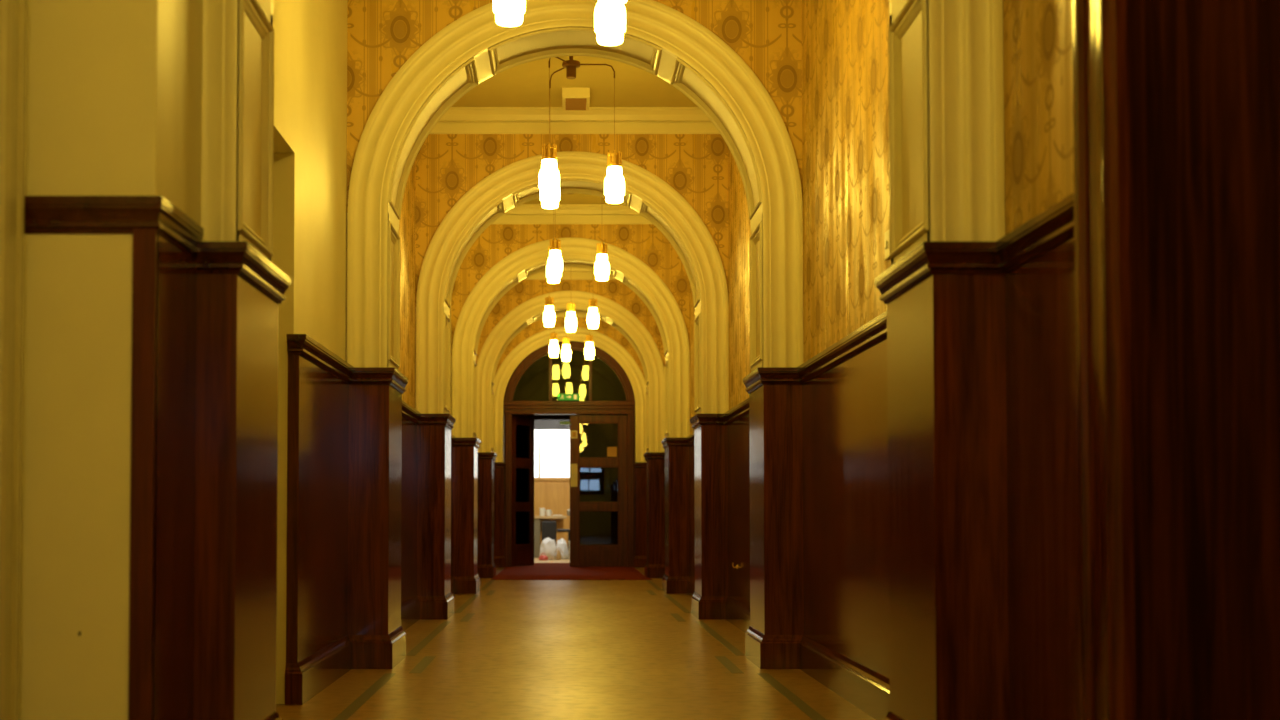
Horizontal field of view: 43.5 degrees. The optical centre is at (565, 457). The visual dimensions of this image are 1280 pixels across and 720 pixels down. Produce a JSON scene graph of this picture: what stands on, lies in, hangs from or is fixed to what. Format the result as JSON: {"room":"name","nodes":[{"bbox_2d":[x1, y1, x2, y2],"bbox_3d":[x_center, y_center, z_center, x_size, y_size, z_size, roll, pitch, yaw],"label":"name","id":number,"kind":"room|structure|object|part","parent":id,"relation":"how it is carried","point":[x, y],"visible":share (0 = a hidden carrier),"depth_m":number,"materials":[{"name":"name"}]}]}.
{"room":"hallway","nodes":[
{"label":"hallway","id":0,"kind":"room"},
{"bbox_2d":[19,0,203,719],"bbox_3d":[-1.397,-1.024,4.530,0.707,4.010,0.776,0,-2,0],"label":"wall","id":1,"kind":"structure","parent":0,"point":[113,230],"depth_m":4.14,"materials":[{"name":"beige paint"}]},
{"bbox_3d":[-1.232,-0.620,4.366,0.377,0.095,0.476,0,-2,0],"label":"dado rail","id":2,"kind":"part","parent":1,"relation":"part of","materials":[{"name":"brown wood"}]},
{"bbox_3d":[-1.073,0.196,4.358,0.023,1.560,0.475,0,-2,0],"label":"panel","id":3,"kind":"part","parent":1,"relation":"part of","materials":[{"name":"brown wood"}]},
{"bbox_2d":[271,0,450,703],"bbox_3d":[-1.411,-0.658,14.987,0.452,4.010,19.750,0,-2,0],"label":"wall","id":4,"kind":"structure","parent":0,"point":[310,170],"depth_m":7.43,"materials":[{"name":"beige paint"}]},
{"bbox_2d":[193,241,505,719],"bbox_3d":[-1.060,0.530,14.478,0.299,1.600,19.884,0,-2,0],"label":"wood panelling","id":5,"kind":"object","parent":4,"relation":"attached to","point":[386,505],"visible":0.94,"depth_m":7.07,"materials":[{"name":"brown wood"}]},
{"bbox_3d":[-1.060,0.233,4.985,0.229,1.530,0.820,0,-2,0],"label":"wood panel","id":6,"kind":"part","parent":5,"relation":"part of","materials":[{"name":"brown wood"}]},
{"bbox_3d":[-1.060,-0.558,4.995,0.299,0.088,0.854,0,-2,0],"label":"dado rail","id":7,"kind":"part","parent":5,"relation":"part of","materials":[{"name":"brown wood"}]},
{"bbox_3d":[-1.077,0.606,15.673,0.265,1.530,17.490,0,-2,0],"label":"wood panel","id":8,"kind":"part","parent":5,"relation":"part of","materials":[{"name":"brown wood"}]},
{"bbox_3d":[-1.060,-0.185,15.684,0.299,0.088,17.524,0,-2,0],"label":"dado rail","id":9,"kind":"part","parent":5,"relation":"part of","materials":[{"name":"brown wood"}]},
{"bbox_2d":[265,556,505,719],"bbox_3d":[-1.065,1.240,14.457,0.291,0.178,19.876,0,-2,0],"label":"baseboard","id":10,"kind":"structure","parent":4,"relation":"attached to","point":[304,679],"depth_m":8.47,"materials":[{"name":"brown wood"}]},
{"bbox_2d":[493,317,646,461],"bbox_3d":[0.046,-0.322,24.630,2.507,4.010,0.453,0,-2,0],"label":"arch","id":11,"kind":"object","parent":4,"relation":"attached to","point":[535,335],"visible":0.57,"depth_m":24.45,"materials":[{"name":"paint"}]},
{"bbox_2d":[503,341,634,566],"bbox_3d":[0.055,-0.039,24.862,2.024,3.462,0.932,0,-2,0],"label":"door","id":12,"kind":"structure","parent":11,"relation":"attached to","point":[602,422],"depth_m":24.50,"materials":[{"name":"brown wood"}]},
{"bbox_3d":[-0.686,0.521,24.894,0.045,2.325,0.881,-1,-2,22],"label":"frame","id":13,"kind":"part","parent":12,"relation":"part of","materials":[{"name":"brown wood"}]},
{"bbox_3d":[-0.686,-0.246,24.918,0.005,0.550,0.616,-1,-2,22],"label":"glass pane","id":14,"kind":"part","parent":12,"relation":"part of","materials":[{"name":"glass"}]},
{"bbox_3d":[-0.686,0.431,24.895,0.005,0.555,0.616,-1,-2,22],"label":"glass pane","id":15,"kind":"part","parent":12,"relation":"part of","materials":[{"name":"black glass"}]},
{"bbox_3d":[-0.686,1.093,24.871,0.005,0.540,0.616,-1,-2,22],"label":"glass pane","id":16,"kind":"part","parent":12,"relation":"part of","materials":[{"name":"black glass"}]},
{"bbox_3d":[-0.661,1.522,24.849,0.008,0.200,0.481,-1,-2,22],"label":"kick panel","id":17,"kind":"part","parent":12,"relation":"part of","materials":[{"name":"brown wood"}]},
{"bbox_3d":[-0.535,-1.224,24.550,0.560,0.749,0.004,0,-2,0],"label":"fanlight glass","id":18,"kind":"part","parent":12,"relation":"part of","materials":[{"name":"clear glass"}]},
{"bbox_2d":[557,394,579,399],"bbox_3d":[0.040,-0.921,24.384,0.341,0.100,0.076,0,-2,0],"label":"exit sign","id":19,"kind":"object","parent":12,"relation":"attached to","point":[559,396],"visible":1,"depth_m":24.37,"materials":[{"name":"green plastic"}]},
{"bbox_3d":[0.055,-1.301,24.545,2.024,0.962,0.170,0,-2,0],"label":"fanlight frame","id":20,"kind":"part","parent":12,"relation":"part of","materials":[{"name":"brown wood"}]},
{"bbox_3d":[0.070,-1.252,24.550,0.570,0.805,0.004,0,-2,0],"label":"fanlight glass","id":21,"kind":"part","parent":12,"relation":"part of","materials":[{"name":"clear glass"}]},
{"bbox_3d":[0.121,0.274,24.487,0.105,0.350,0.004,0,-2,0],"label":"push plate","id":22,"kind":"part","parent":12,"relation":"part of","materials":[{"name":"metal"}]},
{"bbox_3d":[0.499,1.508,24.440,0.481,0.200,0.008,0,-2,0],"label":"kick panel","id":23,"kind":"part","parent":12,"relation":"part of","materials":[{"name":"brown wood"}]},
{"bbox_3d":[0.500,0.507,24.502,0.881,2.325,0.045,0,-2,0],"label":"frame","id":24,"kind":"part","parent":12,"relation":"part of","materials":[{"name":"brown wood"}]},
{"bbox_3d":[0.502,-0.260,24.528,0.616,0.550,0.004,0,-2,0],"label":"glass pane","id":25,"kind":"part","parent":12,"relation":"part of","materials":[{"name":"clear glass"}]},
{"bbox_3d":[0.502,0.417,24.505,0.616,0.555,0.004,0,-2,0],"label":"glass pane","id":26,"kind":"part","parent":12,"relation":"part of","materials":[{"name":"glass"}]},
{"bbox_3d":[0.502,1.079,24.481,0.616,0.540,0.004,0,-2,0],"label":"glass pane","id":27,"kind":"part","parent":12,"relation":"part of","materials":[{"name":"black glass"}]},
{"bbox_3d":[0.660,-1.218,24.549,0.530,0.737,0.004,0,-2,0],"label":"fanlight glass","id":28,"kind":"part","parent":12,"relation":"part of","materials":[{"name":"clear glass"}]},
{"bbox_2d":[451,224,689,437],"bbox_3d":[0.046,-0.595,16.791,2.507,4.010,0.566,0,-2,0],"label":"arch","id":29,"kind":"object","parent":4,"relation":"attached to","point":[640,256],"visible":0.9,"depth_m":16.57,"materials":[{"name":"paint"}]},
{"bbox_2d":[476,280,664,451],"bbox_3d":[0.046,-0.458,20.739,2.507,4.010,0.566,0,-2,0],"label":"arch","id":30,"kind":"object","parent":4,"relation":"attached to","point":[619,306],"visible":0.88,"depth_m":20.51,"materials":[{"name":"paint"}]},
{"bbox_2d":[415,134,728,414],"bbox_3d":[0.046,-0.733,12.843,2.507,4.010,0.566,0,-2,0],"label":"arch","id":31,"kind":"object","parent":4,"relation":"attached to","point":[465,183],"visible":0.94,"depth_m":12.62,"materials":[{"name":"paint"}]},
{"bbox_2d":[346,0,803,371],"bbox_3d":[0.046,-0.871,8.896,2.507,4.010,0.566,0,-2,0],"label":"arch","id":32,"kind":"object","parent":4,"relation":"attached to","point":[409,62],"visible":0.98,"depth_m":8.67,"materials":[{"name":"paint"}]},
{"bbox_3d":[0.050,-1.471,9.177,2.456,2.128,0.045,0,-2,0],"label":"arch moulding","id":33,"kind":"part","parent":32,"relation":"part of","materials":[{"name":"beige paint"}]},
{"bbox_2d":[201,0,1004,265],"bbox_3d":[0.046,-1.009,4.948,2.507,4.010,0.566,0,-2,0],"label":"arch","id":34,"kind":"object","parent":4,"relation":"attached to","point":[947,161],"visible":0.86,"depth_m":4.68,"materials":[{"name":"paint"}]},
{"bbox_2d":[518,415,569,419],"bbox_3d":[0.050,-0.250,26.685,3.300,4.010,0.120,0,-2,0],"label":"wall partition","id":35,"kind":"structure","parent":0,"point":[536,417],"depth_m":26.64,"materials":[{"name":"brown wood"}]},
{"bbox_2d":[560,421,569,424],"bbox_3d":[0.025,-0.573,26.611,0.250,0.050,0.050,0,-2,0],"label":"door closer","id":36,"kind":"structure","parent":35,"relation":"in","point":[561,422],"depth_m":26.59,"materials":[{"name":"metal"}]},
{"bbox_2d":[534,420,569,546],"bbox_3d":[-0.300,0.414,31.230,4.000,3.000,0.150,0,-2,0],"label":"wall","id":37,"kind":"structure","parent":0,"point":[553,494],"depth_m":31.19,"materials":[{"name":"paint"}]},
{"bbox_2d":[534,429,569,477],"bbox_3d":[-0.300,-0.076,31.237,4.000,0.940,0.070,0,-2,0],"label":"window","id":38,"kind":"structure","parent":37,"relation":"in","point":[551,447],"depth_m":31.25,"materials":[{"name":"glass"}]},
{"bbox_3d":[-0.520,-0.076,31.222,0.030,0.940,0.040,0,-2,0],"label":"frame","id":39,"kind":"part","parent":38,"relation":"part of","materials":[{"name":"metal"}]},
{"bbox_3d":[-0.300,0.424,31.229,4.000,0.060,0.150,0,-2,0],"label":"window sill","id":40,"kind":"part","parent":37,"relation":"part of","materials":[{"name":"brown wood"}]},
{"bbox_2d":[452,56,697,203],"bbox_3d":[0.000,-2.958,8.023,4.800,0.100,33.830,0,-2,0],"label":"ceiling","id":41,"kind":"structure","parent":0,"point":[526,84],"depth_m":12.01,"materials":[{"name":"paint"}]},
{"bbox_2d":[493,0,525,26],"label":"pendant light","id":42,"kind":"object","parent":41,"relation":"hanging from","point":[508,13],"depth_m":6.86,"materials":[{"name":"white glass"}]},
{"bbox_3d":[-0.245,-1.994,6.909,0.142,0.245,0.142,0,-2,0],"label":"lamp shade","id":43,"kind":"part","parent":42,"relation":"part of","materials":[{"name":"white glass"}]},
{"bbox_2d":[543,296,554,326],"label":"pendant light","id":44,"kind":"object","parent":41,"relation":"hanging from","point":[549,314],"depth_m":18.61,"materials":[{"name":"white glass"}]},
{"bbox_3d":[-0.196,-1.645,18.656,0.142,0.245,0.142,0,-2,0],"label":"lamp shade","id":45,"kind":"part","parent":44,"relation":"part of","materials":[{"name":"white glass"}]},
{"bbox_2d":[546,238,562,283],"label":"pendant light","id":46,"kind":"object","parent":41,"relation":"hanging from","point":[554,269],"depth_m":14.56,"materials":[{"name":"white glass"}]},
{"bbox_3d":[-0.116,-1.769,15.106,0.142,0.245,0.142,0,-2,0],"label":"lamp shade","id":47,"kind":"part","parent":46,"relation":"part of","materials":[{"name":"white glass"}]},
{"bbox_3d":[-0.099,-1.767,14.595,0.142,0.245,0.142,0,-2,0],"label":"lamp shade","id":48,"kind":"part","parent":46,"relation":"part of","materials":[{"name":"white glass"}]},
{"bbox_2d":[549,332,570,361],"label":"pendant light","id":49,"kind":"object","parent":41,"relation":"hanging from","point":[566,351],"depth_m":22.59,"materials":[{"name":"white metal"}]},
{"bbox_3d":[-0.171,-1.534,22.563,0.142,0.245,0.142,0,-2,0],"label":"lamp shade","id":50,"kind":"part","parent":49,"relation":"part of","materials":[{"name":"white glass"}]},
{"bbox_3d":[0.004,-1.505,23.042,0.142,0.245,0.142,0,-2,0],"label":"lamp shade","id":51,"kind":"part","parent":49,"relation":"part of","materials":[{"name":"white glass"}]},
{"bbox_2d":[565,302,576,332],"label":"pendant light","id":52,"kind":"object","parent":41,"relation":"hanging from","point":[571,319],"depth_m":19.05,"materials":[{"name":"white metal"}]},
{"bbox_3d":[0.060,-1.618,19.098,0.142,0.245,0.142,0,-2,0],"label":"lamp shade","id":53,"kind":"part","parent":52,"relation":"part of","materials":[{"name":"white glass"}]},
{"bbox_2d":[562,87,589,110],"bbox_3d":[0.075,-2.721,12.172,0.210,0.083,0.400,0,-2,0],"label":"ceiling speaker","id":54,"kind":"object","parent":41,"relation":"attached to","point":[573,98],"visible":1,"depth_m":12.01,"materials":[{"name":"beige paint"}]},
{"bbox_2d":[566,98,585,109],"bbox_3d":[0.075,-2.684,12.171,0.156,0.008,0.340,0,-2,0],"label":"speaker grille","id":55,"kind":"object","parent":54,"relation":"attached to","point":[571,103],"depth_m":12.14,"materials":[{"name":"brown fabric"}]},
{"bbox_2d":[539,56,624,208],"bbox_3d":[0.110,-2.267,10.921,0.584,1.078,0.653,0,-2,0],"label":"pendant light","id":56,"kind":"object","parent":41,"relation":"hanging from","point":[549,176],"visible":0.95,"depth_m":10.85,"materials":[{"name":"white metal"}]},
{"bbox_3d":[-0.112,-1.860,10.651,0.142,0.245,0.142,0,-2,0],"label":"lamp shade","id":57,"kind":"part","parent":56,"relation":"part of","materials":[{"name":"white glass"}]},
{"bbox_3d":[-0.112,-1.862,11.162,0.142,0.245,0.142,0,-2,0],"label":"lamp shade","id":58,"kind":"part","parent":56,"relation":"part of","materials":[{"name":"white glass"}]},
{"bbox_3d":[-0.052,-2.647,10.782,0.011,0.101,0.250,-1,-2,30],"label":"arm","id":59,"kind":"part","parent":56,"relation":"part of","materials":[{"name":"brown metal"}]},
{"bbox_3d":[-0.052,-2.636,11.085,0.011,0.101,0.250,1,-2,-30],"label":"arm","id":60,"kind":"part","parent":56,"relation":"part of","materials":[{"name":"brown metal"}]},
{"bbox_3d":[0.211,-2.641,10.934,0.250,0.100,0.011,0,-2,0],"label":"arm","id":61,"kind":"part","parent":56,"relation":"part of","materials":[{"name":"brown metal"}]},
{"bbox_3d":[0.331,-1.859,10.906,0.142,0.245,0.142,0,-2,0],"label":"lamp shade","id":62,"kind":"part","parent":56,"relation":"part of","materials":[{"name":"white glass"}]},
{"bbox_2d":[584,329,593,359],"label":"pendant light","id":63,"kind":"object","parent":41,"relation":"hanging from","point":[589,349],"depth_m":22.61,"materials":[{"name":"white glass"}]},
{"bbox_3d":[0.332,-1.511,22.651,0.142,0.245,0.142,0,-2,0],"label":"lamp shade","id":64,"kind":"part","parent":63,"relation":"part of","materials":[{"name":"white glass"}]},
{"bbox_2d":[587,298,598,328],"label":"pendant light","id":65,"kind":"object","parent":41,"relation":"hanging from","point":[592,316],"depth_m":18.61,"materials":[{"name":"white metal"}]},
{"bbox_3d":[0.316,-1.625,18.656,0.142,0.245,0.142,0,-2,0],"label":"lamp shade","id":66,"kind":"part","parent":65,"relation":"part of","materials":[{"name":"white glass"}]},
{"bbox_2d":[594,242,609,280],"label":"pendant light","id":67,"kind":"object","parent":41,"relation":"hanging from","point":[601,268],"depth_m":14.82,"materials":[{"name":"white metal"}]},
{"bbox_3d":[0.335,-1.766,14.866,0.142,0.245,0.142,0,-2,0],"label":"lamp shade","id":68,"kind":"part","parent":67,"relation":"part of","materials":[{"name":"white glass"}]},
{"bbox_2d":[594,0,626,45],"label":"pendant light","id":69,"kind":"object","parent":41,"relation":"hanging from","point":[610,22],"depth_m":7.11,"materials":[{"name":"white glass"}]},
{"bbox_3d":[0.198,-1.977,7.164,0.142,0.245,0.142,0,-2,0],"label":"lamp shade","id":70,"kind":"part","parent":69,"relation":"part of","materials":[{"name":"white glass"}]},
{"bbox_3d":[0.198,-2.014,6.654,0.142,0.245,0.142,0,-2,0],"label":"lamp shade","id":71,"kind":"part","parent":69,"relation":"part of","materials":[{"name":"white glass"}]},
{"bbox_2d":[276,558,874,719],"bbox_3d":[0.000,1.262,11.113,4.800,0.101,40.300,0,-2,0],"label":"floor","id":72,"kind":"structure","parent":0,"point":[509,649],"depth_m":8.39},
{"bbox_2d":[539,553,547,559],"bbox_3d":[-0.398,1.743,28.154,0.171,0.130,0.261,0,-2,0],"label":"bag","id":73,"kind":"object","parent":72,"relation":"on","point":[542,557],"visible":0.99,"depth_m":28.07,"materials":[{"name":"plastic"}]},
{"bbox_2d":[539,537,556,559],"bbox_3d":[-0.314,1.621,28.511,0.328,0.399,0.327,0,-2,0],"label":"bag","id":74,"kind":"object","parent":72,"relation":"on","point":[548,546],"visible":0.85,"depth_m":28.40,"materials":[{"name":"white plastic"}]},
{"bbox_2d":[542,521,555,543],"bbox_3d":[-0.315,1.525,29.805,0.270,0.680,0.460,0,-2,0],"label":"computer tower","id":75,"kind":"object","parent":72,"relation":"on","point":[548,527],"visible":0.47,"depth_m":29.58,"materials":[{"name":"plastic"}]},
{"bbox_2d":[534,516,566,557],"bbox_3d":[-0.320,1.482,29.916,0.660,0.775,0.700,0,-2,0],"label":"desk","id":76,"kind":"object","parent":72,"relation":"on","point":[538,520],"visible":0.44,"depth_m":29.60,"materials":[{"name":"beige laminate"}]},
{"bbox_3d":[-0.555,1.506,29.916,0.150,0.725,0.640,0,-2,0],"label":"panel","id":77,"kind":"part","parent":76,"relation":"part of","materials":[{"name":"grey laminate"}]},
{"bbox_2d":[540,508,545,515],"bbox_3d":[-0.433,1.014,29.788,0.118,0.150,0.100,1,-2,-36],"label":"mug","id":78,"kind":"object","parent":76,"relation":"on","point":[542,510],"visible":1,"depth_m":29.74,"materials":[{"name":"white ceramic"}]},
{"bbox_2d":[546,509,552,515],"bbox_3d":[-0.311,1.025,29.657,0.105,0.120,0.084,-1,-2,33],"label":"mug","id":79,"kind":"object","parent":76,"relation":"on","point":[548,511],"visible":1,"depth_m":29.62,"materials":[{"name":"white ceramic"}]},
{"bbox_3d":[-0.265,1.292,30.223,0.430,0.275,0.020,0,-2,0],"label":"panel","id":80,"kind":"part","parent":76,"relation":"part of","materials":[{"name":"brown wood"}]},
{"bbox_2d":[555,548,562,559],"bbox_3d":[-0.130,1.708,28.377,0.115,0.214,0.109,-2,-3,43],"label":"paper bag","id":81,"kind":"object","parent":72,"relation":"on","point":[558,555],"visible":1,"depth_m":28.34,"materials":[{"name":"brown paper"}]},
{"bbox_2d":[556,538,568,558],"bbox_3d":[-0.074,1.636,28.713,0.255,0.382,0.236,2,-3,-44],"label":"bag","id":82,"kind":"object","parent":72,"relation":"on","point":[561,543],"visible":0.81,"depth_m":28.63,"materials":[{"name":"white plastic"}]},
{"bbox_2d":[557,509,569,550],"bbox_3d":[0.053,1.395,29.247,0.447,0.900,0.415,0,-2,0],"label":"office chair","id":83,"kind":"object","parent":72,"relation":"on","point":[568,510],"visible":0.17,"depth_m":29.07,"materials":[{"name":"plastic"}]},
{"bbox_3d":[0.020,1.335,29.231,0.380,0.050,0.380,0,-2,0],"label":"seat","id":84,"kind":"part","parent":83,"relation":"part of","materials":[{"name":"plastic"}]},
{"bbox_2d":[491,567,651,579],"bbox_3d":[0.070,1.593,22.123,2.000,0.008,4.830,0,-2,0],"label":"carpet","id":85,"kind":"object","parent":72,"relation":"on","point":[508,573],"visible":1,"depth_m":21.70,"materials":[{"name":"red carpet"}]},
{"bbox_2d":[690,0,1073,434],"bbox_3d":[1.380,-0.679,14.398,0.200,4.010,20.930,0,-2,0],"label":"wall","id":86,"kind":"structure","parent":0,"point":[846,193],"depth_m":7.00,"materials":[{"name":"paper"}]},
{"bbox_2d":[523,267,617,279],"bbox_3d":[0.046,-2.435,18.831,2.467,0.190,3.434,0,-2,0],"label":"crown molding","id":87,"kind":"structure","parent":86,"relation":"attached to","point":[569,273],"depth_m":20.54,"materials":[{"name":"beige paint"}]},
{"bbox_2d":[555,314,586,316],"bbox_3d":[0.046,-2.297,22.779,2.467,0.190,3.434,0,-2,0],"label":"crown molding","id":88,"kind":"structure","parent":86,"relation":"attached to","point":[558,315],"depth_m":24.48,"materials":[{"name":"beige paint"}]},
{"bbox_2d":[492,204,651,223],"bbox_3d":[0.046,-2.573,14.884,2.467,0.190,3.434,0,-2,0],"label":"crown molding","id":89,"kind":"structure","parent":86,"relation":"attached to","point":[523,213],"depth_m":16.59,"materials":[{"name":"beige paint"}]},
{"bbox_2d":[429,107,719,133],"bbox_3d":[0.046,-2.711,10.936,2.467,0.190,3.434,0,-2,0],"label":"crown molding","id":90,"kind":"structure","parent":86,"relation":"attached to","point":[457,120],"depth_m":12.64,"materials":[{"name":"beige paint"}]},
{"bbox_2d":[634,556,902,719],"bbox_3d":[1.151,1.228,14.101,0.245,0.178,20.590,0,-2,0],"label":"baseboard","id":91,"kind":"structure","parent":86,"relation":"attached to","point":[868,690],"depth_m":8.47,"materials":[{"name":"brown wood"}]},
{"bbox_2d":[633,192,1079,719],"bbox_3d":[1.167,0.517,14.126,0.291,1.600,20.590,0,-2,0],"label":"wood panelling","id":92,"kind":"object","parent":86,"relation":"attached to","point":[899,499],"visible":0.93,"depth_m":4.67,"materials":[{"name":"brown wood"}]},
{"bbox_3d":[1.167,-0.238,14.152,0.291,0.088,20.590,0,-2,0],"label":"dado rail","id":93,"kind":"part","parent":92,"relation":"part of","materials":[{"name":"brown wood"}]},
{"bbox_2d":[884,229,890,259],"bbox_3d":[1.271,-0.841,6.323,0.018,0.110,0.100,0,-2,0],"label":"switch plate","id":94,"kind":"object","parent":86,"relation":"attached to","point":[887,233],"visible":0.86,"depth_m":6.31,"materials":[{"name":"white plastic"}]},
{"bbox_3d":[-1.590,-1.265,-2.395,0.320,4.010,13.125,0,-2,0],"label":"wall","id":95,"kind":"structure","parent":0,"visible":0},
{"bbox_2d":[0,0,26,719],"bbox_3d":[-1.408,-1.042,3.989,0.064,4.010,0.300,0,-2,0],"label":"door frame","id":96,"kind":"structure","parent":95,"relation":"attached to","point":[13,13],"depth_m":3.97,"materials":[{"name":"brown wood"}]},
{"bbox_3d":[1.455,-1.269,-2.507,0.250,4.010,12.900,0,-2,0],"label":"wall","id":97,"kind":"structure","parent":0,"visible":0},
{"bbox_2d":[1072,0,1279,719],"bbox_3d":[1.282,-1.075,2.914,0.116,4.000,1.950,0,-2,0],"label":"door","id":98,"kind":"structure","parent":97,"relation":"in","point":[1176,103],"depth_m":3.34,"materials":[{"name":"brown wood"}]},
{"bbox_3d":[1.282,-1.045,3.764,0.116,4.000,0.250,0,-2,0],"label":"frame","id":99,"kind":"part","parent":98,"relation":"part of","materials":[{"name":"brown wood"}]}
]}

